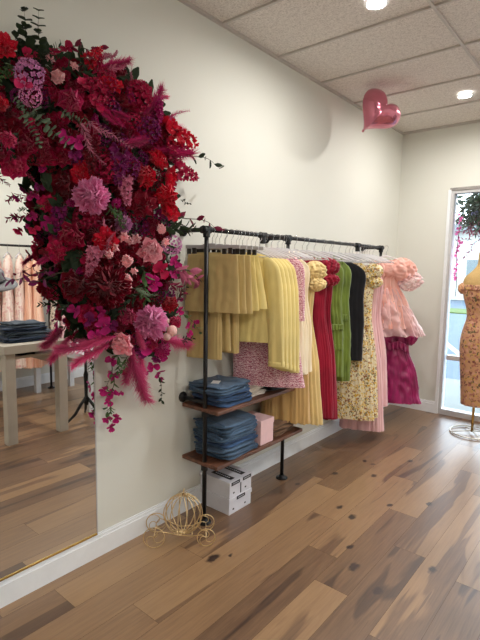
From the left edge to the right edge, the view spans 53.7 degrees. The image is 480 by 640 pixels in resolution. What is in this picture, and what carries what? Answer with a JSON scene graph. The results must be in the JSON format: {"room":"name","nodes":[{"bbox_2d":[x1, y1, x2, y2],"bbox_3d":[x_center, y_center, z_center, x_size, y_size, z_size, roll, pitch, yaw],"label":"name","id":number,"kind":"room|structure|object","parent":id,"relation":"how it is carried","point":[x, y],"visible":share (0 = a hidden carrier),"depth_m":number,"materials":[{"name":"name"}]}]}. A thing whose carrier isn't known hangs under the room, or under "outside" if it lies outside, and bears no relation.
{"room":"clothing store","nodes":[
{"label":"clothing store","id":0,"kind":"room"},
{"bbox_2d":[0,0,402,531],"bbox_3d":[-0.479,-0.294,2.891,0.120,3.235,7.294,6,8,39],"label":"wall","id":1,"kind":"structure","parent":0,"point":[297,158],"depth_m":3.10,"materials":[{"name":"paint"}]},
{"bbox_2d":[0,132,97,581],"bbox_3d":[-1.328,0.164,1.818,0.012,2.171,1.759,6,8,39],"label":"wall mirror","id":2,"kind":"object","parent":1,"relation":"attached to","point":[49,505],"visible":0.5,"depth_m":2.28,"materials":[{"name":"mirror"}]},
{"bbox_2d":[0,6,224,432],"bbox_3d":[-0.629,-0.354,2.325,0.359,1.956,1.821,6,8,39],"label":"floral arrangement","id":3,"kind":"object","parent":1,"relation":"attached to","point":[88,209],"visible":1,"depth_m":2.25,"materials":[{"name":"red plant"}]},
{"bbox_2d":[0,403,389,608],"bbox_3d":[-0.452,1.203,3.012,0.016,0.132,7.054,6,8,39],"label":"baseboard","id":4,"kind":"structure","parent":1,"relation":"attached to","point":[15,587],"depth_m":2.71,"materials":[{"name":"paint"}]},
{"bbox_2d":[178,0,479,134],"bbox_3d":[1.092,-1.689,1.444,3.900,0.020,7.054,6,8,39],"label":"grid","id":5,"kind":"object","parent":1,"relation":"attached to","point":[431,3],"depth_m":3.32,"materials":[{"name":"metal"}]},
{"bbox_2d":[0,404,479,639],"bbox_3d":[1.103,1.448,1.866,4.000,0.052,7.454,6,8,39],"label":"floor","id":6,"kind":"structure","parent":0,"point":[367,535],"depth_m":2.58,"materials":[{"name":"brown wood"}]},
{"bbox_2d":[143,488,215,547],"bbox_3d":[-0.353,1.141,2.786,0.415,0.315,0.204,0,6,-5],"label":"carriage","id":7,"kind":"object","parent":6,"relation":"on","point":[184,531],"visible":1,"depth_m":2.77,"materials":[{"name":"gold metal"}]},
{"bbox_2d":[200,487,251,514],"bbox_3d":[-0.099,1.195,3.236,0.273,0.111,0.235,6,8,39],"label":"shoe box","id":8,"kind":"object","parent":6,"relation":"on","point":[227,506],"visible":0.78,"depth_m":3.14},
{"bbox_2d":[200,465,251,498],"bbox_3d":[-0.095,1.083,3.222,0.273,0.112,0.235,6,8,39],"label":"shoe box","id":9,"kind":"object","parent":8,"relation":"on","point":[230,481],"visible":0.92,"depth_m":3.15,"materials":[{"name":"cardboard"}]},
{"bbox_2d":[179,225,383,525],"bbox_3d":[0.555,0.260,3.870,0.319,1.854,2.585,6,8,39],"label":"clothes rack","id":10,"kind":"object","parent":6,"relation":"on","point":[206,461],"visible":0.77,"depth_m":2.97,"materials":[{"name":"black metal"}]},
{"bbox_2d":[187,244,226,253],"bbox_3d":[-0.204,-0.485,2.908,0.360,0.159,0.016,4,7,22],"label":"clothes hanger","id":11,"kind":"object","parent":10,"relation":"hanging from","point":[224,251],"visible":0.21,"depth_m":2.87,"materials":[{"name":"grey plastic"}]},
{"bbox_2d":[187,252,221,359],"bbox_3d":[-0.219,-0.089,2.961,0.250,0.660,0.059,4,7,22],"label":"trousers","id":12,"kind":"object","parent":11,"relation":"hanging from","point":[214,318],"visible":0.35,"depth_m":2.95,"materials":[{"name":"yellow fabric"}]},
{"bbox_2d":[186,227,239,253],"bbox_3d":[-0.166,-0.477,2.837,0.360,0.159,0.016,4,7,22],"label":"clothes hanger","id":13,"kind":"object","parent":10,"relation":"hanging from","point":[212,245],"visible":0.84,"depth_m":2.83,"materials":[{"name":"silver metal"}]},
{"bbox_2d":[185,254,239,312],"bbox_3d":[-0.170,-0.222,2.867,0.372,0.347,0.055,4,7,22],"label":"skirt","id":14,"kind":"object","parent":13,"relation":"hanging from","point":[223,278],"visible":0.81,"depth_m":2.83,"materials":[{"name":"yellow fabric"}]},
{"bbox_2d":[193,392,251,407],"bbox_3d":[-0.107,0.500,3.084,0.281,0.070,0.327,7,8,42],"label":"jeans","id":15,"kind":"object","parent":10,"relation":"on","point":[248,397],"visible":0.47,"depth_m":2.97,"materials":[{"name":"blue fabric"}]},
{"bbox_2d":[192,387,249,401],"bbox_3d":[-0.120,0.462,3.060,0.287,0.066,0.329,6,8,39],"label":"jeans","id":16,"kind":"object","parent":15,"relation":"on","point":[214,398],"visible":0.41,"depth_m":2.95,"materials":[{"name":"blue fabric"}]},
{"bbox_2d":[189,375,249,395],"bbox_3d":[-0.133,0.416,3.036,0.289,0.065,0.345,6,8,37],"label":"jeans","id":17,"kind":"object","parent":16,"relation":"on","point":[218,385],"visible":0.98,"depth_m":2.96,"materials":[{"name":"fabric"}]},
{"bbox_2d":[200,230,246,253],"bbox_3d":[-0.124,-0.481,2.887,0.360,0.159,0.016,4,7,22],"label":"clothes hanger","id":18,"kind":"object","parent":10,"relation":"hanging from","point":[237,251],"visible":0.43,"depth_m":2.84,"materials":[{"name":"grey plastic"}]},
{"bbox_2d":[196,443,257,459],"bbox_3d":[-0.083,0.840,3.150,0.298,0.052,0.378,6,8,39],"label":"jeans","id":19,"kind":"object","parent":10,"relation":"on","point":[246,450],"visible":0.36,"depth_m":3.03,"materials":[{"name":"fabric"}]},
{"bbox_2d":[194,439,255,457],"bbox_3d":[-0.098,0.809,3.121,0.294,0.064,0.375,5,8,35],"label":"jeans","id":20,"kind":"object","parent":19,"relation":"on","point":[218,451],"visible":0.52,"depth_m":3.00,"materials":[{"name":"fabric"}]},
{"bbox_2d":[194,430,257,448],"bbox_3d":[-0.086,0.765,3.145,0.297,0.055,0.367,6,8,40],"label":"jeans","id":21,"kind":"object","parent":20,"relation":"on","point":[234,443],"visible":0.42,"depth_m":3.01,"materials":[{"name":"blue fabric"}]},
{"bbox_2d":[193,427,255,442],"bbox_3d":[-0.102,0.730,3.123,0.297,0.059,0.368,7,9,43],"label":"jeans","id":22,"kind":"object","parent":21,"relation":"on","point":[210,438],"visible":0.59,"depth_m":2.99,"materials":[{"name":"fabric"}]},
{"bbox_2d":[196,419,256,437],"bbox_3d":[-0.082,0.692,3.129,0.290,0.056,0.367,6,8,37],"label":"jeans","id":23,"kind":"object","parent":22,"relation":"on","point":[253,424],"visible":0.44,"depth_m":3.01,"materials":[{"name":"fabric"}]},
{"bbox_2d":[193,410,255,433],"bbox_3d":[-0.092,0.658,3.114,0.291,0.060,0.367,6,8,36],"label":"jeans","id":24,"kind":"object","parent":23,"relation":"on","point":[228,422],"visible":0.77,"depth_m":3.04,"materials":[{"name":"fabric"}]},
{"bbox_2d":[210,234,250,254],"bbox_3d":[-0.097,-0.490,2.974,0.360,0.159,0.016,4,7,22],"label":"clothes hanger","id":25,"kind":"object","parent":10,"relation":"hanging from","point":[226,234],"visible":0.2,"depth_m":2.97,"materials":[{"name":"grey plastic"}]},
{"bbox_2d":[222,254,238,353],"bbox_3d":[-0.113,-0.110,3.029,0.247,0.630,0.072,4,7,22],"label":"trousers","id":26,"kind":"object","parent":25,"relation":"hanging from","point":[234,317],"visible":0.14,"depth_m":2.99,"materials":[{"name":"yellow fabric"}]},
{"bbox_2d":[209,228,252,254],"bbox_3d":[-0.089,-0.485,2.929,0.360,0.159,0.016,4,7,22],"label":"clothes hanger","id":27,"kind":"object","parent":10,"relation":"hanging from","point":[243,251],"visible":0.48,"depth_m":2.88,"materials":[{"name":"grey plastic"}]},
{"bbox_2d":[244,255,252,313],"bbox_3d":[-0.093,-0.226,2.960,0.371,0.357,0.060,4,7,22],"label":"skirt","id":28,"kind":"object","parent":27,"relation":"hanging from","point":[248,288],"visible":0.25,"depth_m":2.89,"materials":[{"name":"yellow fabric"}]},
{"bbox_2d":[211,229,258,254],"bbox_3d":[-0.054,-0.489,2.971,0.360,0.159,0.016,3,7,20],"label":"clothes hanger","id":29,"kind":"object","parent":10,"relation":"hanging from","point":[249,252],"visible":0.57,"depth_m":2.93,"materials":[{"name":"grey plastic"}]},
{"bbox_2d":[182,388,294,415],"bbox_3d":[0.057,0.515,3.289,0.306,0.024,0.960,6,8,39],"label":"shelf","id":30,"kind":"object","parent":10,"relation":"attached to","point":[205,409],"depth_m":3.00,"materials":[{"name":"brown wood"}]},
{"bbox_2d":[217,230,263,254],"bbox_3d":[-0.022,-0.493,3.009,0.360,0.159,0.016,3,7,19],"label":"clothes hanger","id":31,"kind":"object","parent":10,"relation":"hanging from","point":[254,252],"visible":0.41,"depth_m":2.97,"materials":[{"name":"grey plastic"}]},
{"bbox_2d":[182,426,301,470],"bbox_3d":[0.051,0.856,3.327,0.306,0.024,0.960,6,8,39],"label":"shelf","id":32,"kind":"object","parent":10,"relation":"attached to","point":[216,464],"depth_m":3.03,"materials":[{"name":"brown wood"}]},
{"bbox_2d":[237,255,246,313],"bbox_3d":[-0.128,-0.225,2.916,0.370,0.352,0.057,4,7,25],"label":"skirt","id":33,"kind":"object","parent":10,"relation":"hanging from","point":[241,259],"visible":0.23,"depth_m":2.85,"materials":[{"name":"yellow fabric"}]},
{"bbox_2d":[221,230,270,257],"bbox_3d":[-0.006,-0.486,3.030,0.415,0.177,0.016,3,7,15],"label":"clothes hanger","id":34,"kind":"object","parent":10,"relation":"hanging from","point":[262,253],"visible":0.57,"depth_m":2.99,"materials":[{"name":"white plastic"}]},
{"bbox_2d":[221,230,273,257],"bbox_3d":[0.017,-0.488,3.056,0.415,0.177,0.016,3,7,17],"label":"clothes hanger","id":35,"kind":"object","parent":10,"relation":"hanging from","point":[242,230],"visible":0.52,"depth_m":3.02,"materials":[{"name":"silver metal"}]},
{"bbox_2d":[238,252,284,366],"bbox_3d":[0.060,-0.072,3.088,0.488,0.732,0.064,3,7,17],"label":"shirt","id":36,"kind":"object","parent":35,"relation":"hanging from","point":[264,325],"visible":0.47,"depth_m":3.03,"materials":[{"name":"yellow fabric"}]},
{"bbox_2d":[227,231,277,257],"bbox_3d":[0.045,-0.492,3.091,0.415,0.177,0.016,3,7,16],"label":"clothes hanger","id":37,"kind":"object","parent":10,"relation":"hanging from","point":[248,231],"visible":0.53,"depth_m":3.05,"materials":[{"name":"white plastic"}]},
{"bbox_2d":[250,256,258,310],"bbox_3d":[-0.057,-0.236,2.999,0.382,0.339,0.056,3,7,20],"label":"skirt","id":38,"kind":"object","parent":10,"relation":"hanging from","point":[255,304],"visible":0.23,"depth_m":2.94,"materials":[{"name":"yellow fabric"}]},
{"bbox_2d":[252,388,265,396],"bbox_3d":[0.040,0.490,3.281,0.232,0.034,0.227,6,8,37],"label":"shirt","id":39,"kind":"object","parent":10,"relation":"on","point":[260,391],"visible":0.31,"depth_m":3.23,"materials":[{"name":"white fabric"}]},
{"bbox_2d":[249,385,263,392],"bbox_3d":[0.034,0.462,3.282,0.222,0.043,0.213,7,9,43],"label":"shirt","id":40,"kind":"object","parent":39,"relation":"on","point":[253,388],"visible":0.21,"depth_m":3.23,"materials":[{"name":"white fabric"}]},
{"bbox_3d":[0.200,-0.003,3.292,0.454,0.890,0.112,2,6,12],"label":"dress","id":41,"kind":"object","parent":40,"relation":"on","visible":0},
{"bbox_2d":[286,257,304,320],"bbox_3d":[0.212,-0.129,3.340,0.494,0.690,0.093,2,6,12],"label":"jacket","id":42,"kind":"object","parent":41,"relation":"attached to","point":[299,268],"visible":0.09,"depth_m":3.26,"materials":[{"name":"pink fabric"}]},
{"bbox_2d":[254,256,266,308],"bbox_3d":[-0.028,-0.245,3.041,0.434,0.329,0.092,3,7,19],"label":"skirt","id":43,"kind":"object","parent":10,"relation":"hanging from","point":[259,280],"visible":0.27,"depth_m":2.97,"materials":[{"name":"yellow fabric"}]},
{"bbox_2d":[248,411,273,445],"bbox_3d":[0.111,0.757,3.333,0.206,0.172,0.151,6,8,39],"label":"gift box","id":44,"kind":"object","parent":10,"relation":"on","point":[264,428],"visible":0.58,"depth_m":3.26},
{"bbox_2d":[250,231,281,257],"bbox_3d":[0.074,-0.495,3.125,0.415,0.177,0.016,3,7,15],"label":"clothes hanger","id":45,"kind":"object","parent":10,"relation":"hanging from","point":[277,255],"visible":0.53,"depth_m":3.09,"materials":[{"name":"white plastic"}]},
{"bbox_2d":[255,232,285,258],"bbox_3d":[0.103,-0.498,3.160,0.415,0.177,0.016,3,6,15],"label":"clothes hanger","id":46,"kind":"object","parent":10,"relation":"hanging from","point":[282,256],"visible":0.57,"depth_m":3.13,"materials":[{"name":"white plastic"}]},
{"bbox_2d":[261,386,282,390],"bbox_3d":[0.235,0.460,3.495,0.265,0.065,0.354,6,8,39],"label":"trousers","id":47,"kind":"object","parent":10,"relation":"on","point":[264,387],"visible":0.12,"depth_m":3.32,"materials":[{"name":"black fabric"}]},
{"bbox_2d":[259,232,289,258],"bbox_3d":[0.132,-0.502,3.194,0.415,0.177,0.016,3,6,14],"label":"clothes hanger","id":48,"kind":"object","parent":10,"relation":"hanging from","point":[286,256],"visible":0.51,"depth_m":3.17,"materials":[{"name":"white plastic"}]},
{"bbox_2d":[257,253,291,369],"bbox_3d":[0.116,-0.060,3.160,0.490,0.762,0.060,3,7,16],"label":"shirt","id":49,"kind":"object","parent":10,"relation":"hanging from","point":[278,259],"visible":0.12,"depth_m":3.09,"materials":[{"name":"yellow fabric"}]},
{"bbox_2d":[257,254,288,368],"bbox_3d":[0.089,-0.066,3.125,0.488,0.747,0.062,3,7,17],"label":"shirt","id":50,"kind":"object","parent":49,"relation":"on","point":[274,259],"visible":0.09,"depth_m":3.05,"materials":[{"name":"yellow fabric"}]},
{"bbox_2d":[265,238,294,258],"bbox_3d":[0.173,-0.506,3.244,0.415,0.177,0.016,2,6,12],"label":"clothes hanger","id":51,"kind":"object","parent":10,"relation":"hanging from","point":[290,256],"visible":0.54,"depth_m":3.22,"materials":[{"name":"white plastic"}]},
{"bbox_2d":[259,234,305,259],"bbox_3d":[0.263,-0.517,3.351,0.415,0.177,0.016,3,7,15],"label":"clothes hanger","id":52,"kind":"object","parent":10,"relation":"hanging from","point":[302,257],"visible":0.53,"depth_m":3.32,"materials":[{"name":"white plastic"}]},
{"bbox_2d":[273,426,293,436],"bbox_3d":[0.246,0.802,3.556,0.251,0.054,0.284,6,8,36],"label":"trousers","id":53,"kind":"object","parent":10,"relation":"on","point":[279,432],"visible":0.23,"depth_m":3.44,"materials":[{"name":"brown fabric"}]},
{"bbox_2d":[273,419,293,430],"bbox_3d":[0.237,0.761,3.535,0.279,0.065,0.255,-5,9,-44],"label":"trousers","id":54,"kind":"object","parent":53,"relation":"on","point":[278,424],"visible":0.19,"depth_m":3.45,"materials":[{"name":"brown fabric"}]},
{"bbox_2d":[269,234,300,258],"bbox_3d":[0.218,-0.512,3.297,0.415,0.177,0.016,2,6,12],"label":"clothes hanger","id":55,"kind":"object","parent":10,"relation":"hanging from","point":[273,234],"visible":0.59,"depth_m":3.28,"materials":[{"name":"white plastic"}]},
{"bbox_2d":[260,372,310,423],"bbox_3d":[0.341,0.149,3.479,0.388,1.215,0.144,3,7,19],"label":"dress","id":56,"kind":"object","parent":10,"relation":"hanging from","point":[293,406],"visible":0.2,"depth_m":3.48,"materials":[{"name":"fabric"}]},
{"bbox_2d":[282,235,309,259],"bbox_3d":[0.301,-0.521,3.397,0.415,0.177,0.016,3,7,15],"label":"clothes hanger","id":57,"kind":"object","parent":10,"relation":"hanging from","point":[283,235],"visible":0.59,"depth_m":3.37,"materials":[{"name":"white plastic"}]},
{"bbox_2d":[293,256,307,374],"bbox_3d":[0.315,-0.053,3.447,0.386,0.883,0.104,3,7,16],"label":"dress","id":58,"kind":"object","parent":57,"relation":"hanging from","point":[304,322],"visible":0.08,"depth_m":3.41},
{"bbox_2d":[292,236,321,259],"bbox_3d":[0.407,-0.533,3.523,0.415,0.177,0.016,3,7,15],"label":"clothes hanger","id":59,"kind":"object","parent":10,"relation":"hanging from","point":[319,258],"visible":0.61,"depth_m":3.50,"materials":[{"name":"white plastic"}]},
{"bbox_2d":[299,261,326,425],"bbox_3d":[0.439,0.171,3.586,0.420,1.232,0.156,2,6,14],"label":"dress","id":60,"kind":"object","parent":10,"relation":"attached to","point":[318,270],"visible":0.27,"depth_m":3.54,"materials":[{"name":"fabric"}]},
{"bbox_2d":[303,238,324,260],"bbox_3d":[0.512,-0.545,3.649,0.415,0.177,0.016,2,6,12],"label":"clothes hanger","id":61,"kind":"object","parent":10,"relation":"hanging from","point":[308,238],"visible":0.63,"depth_m":3.64,"materials":[{"name":"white plastic"}]},
{"bbox_2d":[301,237,328,260],"bbox_3d":[0.474,-0.541,3.603,0.415,0.177,0.016,3,7,18],"label":"clothes hanger","id":62,"kind":"object","parent":10,"relation":"hanging from","point":[325,258],"visible":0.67,"depth_m":3.57,"materials":[{"name":"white plastic"}]},
{"bbox_2d":[313,238,339,260],"bbox_3d":[0.583,-0.553,3.733,0.415,0.177,0.016,3,7,15],"label":"clothes hanger","id":63,"kind":"object","parent":10,"relation":"hanging from","point":[313,238],"visible":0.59,"depth_m":3.71,"materials":[{"name":"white plastic"}]},
{"bbox_2d":[323,286,337,419],"bbox_3d":[0.605,0.159,3.810,0.405,1.271,0.123,3,7,16],"label":"dress","id":64,"kind":"object","parent":63,"relation":"hanging from","point":[329,289],"visible":0.19,"depth_m":3.76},
{"bbox_2d":[309,239,347,260],"bbox_3d":[0.666,-0.563,3.833,0.415,0.177,0.016,3,7,20],"label":"clothes hanger","id":65,"kind":"object","parent":10,"relation":"hanging from","point":[322,251],"visible":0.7,"depth_m":3.80,"materials":[{"name":"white plastic"}]},
{"bbox_2d":[312,240,354,261],"bbox_3d":[0.742,-0.572,3.925,0.415,0.177,0.016,2,6,10],"label":"clothes hanger","id":66,"kind":"object","parent":10,"relation":"hanging from","point":[350,259],"visible":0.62,"depth_m":3.91,"materials":[{"name":"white plastic"}]},
{"bbox_2d":[328,241,362,261],"bbox_3d":[0.845,-0.584,4.047,0.415,0.177,0.016,4,7,22],"label":"clothes hanger","id":67,"kind":"object","parent":10,"relation":"hanging from","point":[338,241],"visible":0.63,"depth_m":4.02,"materials":[{"name":"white plastic"}]},
{"bbox_2d":[330,245,368,261],"bbox_3d":[0.921,-0.592,4.139,0.415,0.177,0.016,3,7,15],"label":"clothes hanger","id":68,"kind":"object","parent":10,"relation":"hanging from","point":[347,245],"visible":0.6,"depth_m":4.11,"materials":[{"name":"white plastic"}]},
{"bbox_2d":[336,242,372,262],"bbox_3d":[0.966,-0.598,4.193,0.415,0.177,0.016,3,7,15],"label":"clothes hanger","id":69,"kind":"object","parent":10,"relation":"hanging from","point":[349,242],"visible":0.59,"depth_m":4.17,"materials":[{"name":"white plastic"}]},
{"bbox_2d":[344,262,365,360],"bbox_3d":[0.914,-0.078,4.196,0.370,0.865,0.081,3,7,16],"label":"dress","id":70,"kind":"object","parent":69,"relation":"hanging from","point":[358,278],"visible":0.41,"depth_m":4.15,"materials":[{"name":"fabric"}]},
{"bbox_2d":[337,290,373,420],"bbox_3d":[1.009,0.204,4.268,0.455,1.394,0.122,3,7,16],"label":"floral dress","id":71,"kind":"object","parent":69,"relation":"hanging from","point":[354,396],"visible":0.24,"depth_m":4.26,"materials":[{"name":"fabric"}]},
{"bbox_2d":[340,254,379,262],"bbox_3d":[1.062,-0.609,4.307,0.415,0.177,0.016,3,7,15],"label":"clothes hanger","id":72,"kind":"object","parent":10,"relation":"hanging from","point":[358,254],"visible":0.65,"depth_m":4.29,"materials":[{"name":"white plastic"}]},
{"bbox_2d":[354,263,383,417],"bbox_3d":[1.090,0.190,4.378,0.424,1.422,0.159,3,7,16],"label":"floral dress","id":73,"kind":"object","parent":72,"relation":"hanging from","point":[373,271],"visible":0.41,"depth_m":4.32,"materials":[{"name":"fabric"}]},
{"bbox_2d":[352,244,375,262],"bbox_3d":[1.005,-0.602,4.239,0.415,0.177,0.016,2,6,8],"label":"clothes hanger","id":74,"kind":"object","parent":10,"relation":"hanging from","point":[354,244],"visible":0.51,"depth_m":4.23,"materials":[{"name":"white plastic"}]},
{"label":"clothes hanger","id":75,"kind":"object","parent":10,"relation":"hanging from","visible":0},
{"bbox_2d":[296,257,311,371],"bbox_3d":[0.353,-0.064,3.496,0.389,0.874,0.117,3,7,16],"label":"dress","id":76,"kind":"object","parent":75,"relation":"hanging from","point":[307,271],"visible":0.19,"depth_m":3.44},
{"label":"clothes hanger","id":77,"kind":"object","parent":10,"relation":"hanging from","visible":0},
{"bbox_2d":[339,263,383,431],"bbox_3d":[1.178,0.257,4.483,0.436,1.579,0.170,3,7,16],"label":"dress","id":78,"kind":"object","parent":77,"relation":"hanging from","point":[377,425],"visible":0.3,"depth_m":4.46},
{"label":"clothes hanger","id":79,"kind":"object","parent":10,"relation":"hanging from","visible":0},
{"bbox_2d":[371,258,425,337],"bbox_3d":[1.498,-0.229,4.686,0.712,0.773,0.333,1,6,-4],"label":"dress","id":80,"kind":"object","parent":79,"relation":"hanging from","point":[396,313],"visible":0.52,"depth_m":4.60,"materials":[{"name":"pink fabric"}]},
{"label":"clothes hanger","id":81,"kind":"object","parent":10,"relation":"hanging from","visible":0},
{"bbox_2d":[376,276,387,406],"bbox_3d":[1.229,0.152,4.546,0.426,1.342,0.166,3,7,15],"label":"dress","id":82,"kind":"object","parent":81,"relation":"hanging from","point":[381,341],"visible":0.24,"depth_m":4.50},
{"label":"clothes hanger","id":83,"kind":"object","parent":10,"relation":"hanging from","visible":0},
{"bbox_2d":[300,257,340,417],"bbox_3d":[0.552,0.138,3.714,0.426,1.251,0.157,3,7,16],"label":"dress","id":84,"kind":"object","parent":83,"relation":"hanging from","point":[333,267],"visible":0.16,"depth_m":3.67,"materials":[{"name":"fabric"}]},
{"bbox_3d":[0.685,-0.565,3.856,0.415,0.177,0.016,3,7,17],"label":"clothes hanger","id":85,"kind":"object","parent":10,"relation":"hanging from","visible":0},
{"bbox_2d":[314,256,343,376],"bbox_3d":[0.679,-0.034,3.911,0.379,0.992,0.124,3,7,17],"label":"dress","id":86,"kind":"object","parent":85,"relation":"hanging from","point":[336,304],"visible":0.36,"depth_m":3.86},
{"label":"clothes hanger","id":87,"kind":"object","parent":10,"relation":"hanging from","visible":0},
{"bbox_2d":[321,257,351,380],"bbox_3d":[0.769,-0.013,4.010,0.365,1.053,0.126,3,7,16],"label":"dress","id":88,"kind":"object","parent":87,"relation":"hanging from","point":[347,271],"visible":0.27,"depth_m":3.97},
{"bbox_3d":[-0.150,-0.488,2.941,0.360,0.159,0.016,4,7,22],"label":"clothes hanger","id":89,"kind":"object","parent":10,"relation":"hanging from","visible":0},
{"bbox_2d":[220,253,230,350],"bbox_3d":[-0.163,-0.117,2.994,0.248,0.610,0.067,4,7,22],"label":"trousers","id":90,"kind":"object","parent":89,"relation":"hanging from","point":[226,333],"visible":0.12,"depth_m":2.96,"materials":[{"name":"yellow fabric"}]},
{"label":"clothes hanger","id":91,"kind":"object","parent":10,"relation":"hanging from","visible":0},
{"bbox_2d":[233,342,304,387],"bbox_3d":[0.198,0.005,3.242,0.522,0.895,0.125,2,6,11],"label":"dress","id":92,"kind":"object","parent":91,"relation":"hanging from","point":[251,362],"visible":0.25,"depth_m":3.24,"materials":[{"name":"fabric"}]},
{"bbox_2d":[261,254,295,371],"bbox_3d":[0.145,-0.054,3.196,0.489,0.777,0.065,3,7,16],"label":"shirt","id":93,"kind":"object","parent":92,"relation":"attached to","point":[282,260],"visible":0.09,"depth_m":3.12,"materials":[{"name":"yellow fabric"}]},
{"bbox_2d":[284,259,299,372],"bbox_3d":[0.174,-0.048,3.232,0.488,0.792,0.072,3,6,14],"label":"shirt","id":94,"kind":"object","parent":91,"relation":"hanging from","point":[286,260],"visible":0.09,"depth_m":3.16,"materials":[{"name":"yellow fabric"}]},
{"bbox_2d":[449,252,479,439],"bbox_3d":[2.320,0.232,4.617,0.428,1.795,0.406,5,8,34],"label":"mannequin","id":95,"kind":"object","parent":6,"relation":"on","point":[469,347],"visible":1,"depth_m":4.57,"materials":[{"name":"orange fabric"}]},
{"bbox_2d":[188,0,479,131],"bbox_3d":[1.092,-1.726,1.440,3.900,0.060,7.054,6,8,39],"label":"ceiling","id":96,"kind":"structure","parent":0,"point":[285,26],"depth_m":3.27,"materials":[{"name":"tile"}]},
{"bbox_2d":[365,0,388,9],"bbox_3d":[0.785,-1.824,2.724,0.134,0.016,0.134,6,8,39],"label":"recessed light","id":97,"kind":"object","parent":96,"relation":"in","point":[369,4],"visible":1,"depth_m":2.74,"materials":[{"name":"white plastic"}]},
{"bbox_2d":[368,0,384,6],"bbox_3d":[0.785,-1.826,2.724,0.100,0.001,0.100,6,8,39],"label":"diffuser","id":98,"kind":"object","parent":97,"relation":"attached to","point":[373,3],"depth_m":2.74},
{"bbox_2d":[362,88,400,131],"bbox_3d":[1.199,-1.773,4.021,0.311,0.355,0.295,4,7,24],"label":"heart balloon","id":99,"kind":"object","parent":96,"relation":"hanging from","point":[377,113],"visible":1,"depth_m":3.94,"materials":[{"name":"pink plastic"}]},
{"bbox_2d":[457,91,473,98],"bbox_3d":[1.962,-1.959,4.130,0.134,0.016,0.134,6,8,39],"label":"recessed light","id":100,"kind":"object","parent":96,"relation":"in","point":[467,94],"visible":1,"depth_m":4.12,"materials":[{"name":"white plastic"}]},
{"bbox_2d":[396,122,479,400],"bbox_3d":[3.366,-0.393,4.368,3.900,3.235,0.140,6,8,39],"label":"wall","id":101,"kind":"structure","parent":0,"point":[434,162],"depth_m":5.29,"materials":[{"name":"paint"}]},
{"bbox_2d":[390,399,434,412],"bbox_3d":[3.292,1.105,4.473,3.868,0.132,0.016,6,8,39],"label":"baseboard","id":102,"kind":"structure","parent":101,"relation":"attached to","point":[426,405],"depth_m":5.44,"materials":[{"name":"paint"}]},
{"bbox_2d":[434,190,451,413],"bbox_3d":[2.237,-0.171,5.230,0.030,2.468,0.018,6,8,39],"label":"trim","id":103,"kind":"structure","parent":101,"relation":"attached to","point":[449,191],"depth_m":5.22,"materials":[{"name":"paint"}]},
{"bbox_2d":[438,189,479,421],"bbox_3d":[3.492,-0.044,4.270,3.165,2.468,0.100,6,8,39],"label":"window","id":104,"kind":"structure","parent":101,"relation":"in","point":[441,410],"depth_m":5.22,"materials":[{"name":"paint"}]},
{"bbox_2d":[453,198,463,296],"bbox_3d":[2.403,-0.798,5.230,0.070,1.080,0.092,-2,7,-26],"label":"vine","id":105,"kind":"object","parent":104,"relation":"hanging from","point":[455,277],"visible":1,"depth_m":5.24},
{"bbox_2d":[454,193,479,258],"bbox_3d":[2.969,-1.355,5.229,1.270,1.356,0.621,6,8,36],"label":"hanging basket","id":106,"kind":"object","parent":104,"relation":"hanging from","point":[472,216],"visible":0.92,"depth_m":5.37,"materials":[{"name":"green plant"}]},
{"bbox_2d":[450,185,479,190],"bbox_3d":[3.478,-1.272,4.094,3.165,0.030,0.012,6,8,39],"label":"trim","id":107,"kind":"structure","parent":101,"relation":"attached to","point":[468,187],"depth_m":5.00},
{"label":"outside","id":108,"kind":"structure","parent":0,"visible":0},
{"bbox_2d":[445,300,466,379],"bbox_3d":[16.983,-0.152,19.238,60.000,0.100,40.000,6,8,39],"label":"ground","id":109,"kind":"structure","parent":108,"point":[456,321],"depth_m":12.24,"materials":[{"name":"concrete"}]},
{"bbox_2d":[447,344,458,354],"bbox_3d":[4.878,0.433,11.587,0.120,0.008,5.000,3,6,14],"label":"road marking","id":110,"kind":"object","parent":109,"relation":"on","point":[449,346],"depth_m":9.85,"materials":[{"name":"paint"}]},
{"bbox_2d":[457,194,469,204],"bbox_3d":[4.037,-2.233,10.562,4.929,5.473,4.865,1,6,1],"label":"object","id":111,"kind":"object","parent":109,"relation":"on","point":[458,196],"visible":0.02,"depth_m":9.37,"materials":[{"name":"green plant"}]},
{"bbox_2d":[450,224,479,299],"bbox_3d":[16.925,-3.152,26.657,41.000,4.200,7.000,6,8,39],"label":"building","id":112,"kind":"structure","parent":109,"relation":"on","point":[466,265],"depth_m":26.38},
{"bbox_3d":[1.532,-0.080,5.024,0.300,0.060,0.060,6,8,39],"label":"peg","id":113,"kind":"object","parent":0,"visible":0},
{"label":"clothes hanger","id":114,"kind":"object","parent":113,"relation":"hanging from","visible":0},
{"bbox_2d":[383,323,420,404],"bbox_3d":[1.623,0.433,4.977,0.582,0.897,0.243,1,6,5],"label":"dress","id":115,"kind":"object","parent":114,"relation":"hanging from","point":[402,382],"visible":0.51,"depth_m":4.90,"materials":[{"name":"fabric"}]},
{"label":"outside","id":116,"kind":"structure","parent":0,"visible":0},
{"bbox_2d":[450,308,466,313],"bbox_3d":[13.697,0.156,15.297,60.000,0.060,2.200,6,8,39],"label":"lawn strip","id":117,"kind":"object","parent":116,"point":[452,310],"depth_m":18.77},
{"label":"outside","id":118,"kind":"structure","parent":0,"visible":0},
{"bbox_2d":[443,378,479,413],"bbox_3d":[4.768,1.196,4.617,30.000,0.030,1.800,6,8,39],"label":"pavement","id":119,"kind":"structure","parent":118,"point":[452,386],"depth_m":6.05,"materials":[{"name":"concrete"}]},
{"label":"clothes hanger","id":120,"kind":"object","parent":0,"visible":0},
{"bbox_2d":[289,251,305,372],"bbox_3d":[0.282,-0.059,3.400,0.404,0.864,0.100,3,7,15],"label":"dress","id":121,"kind":"object","parent":120,"relation":"hanging from","point":[302,349],"visible":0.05,"depth_m":3.37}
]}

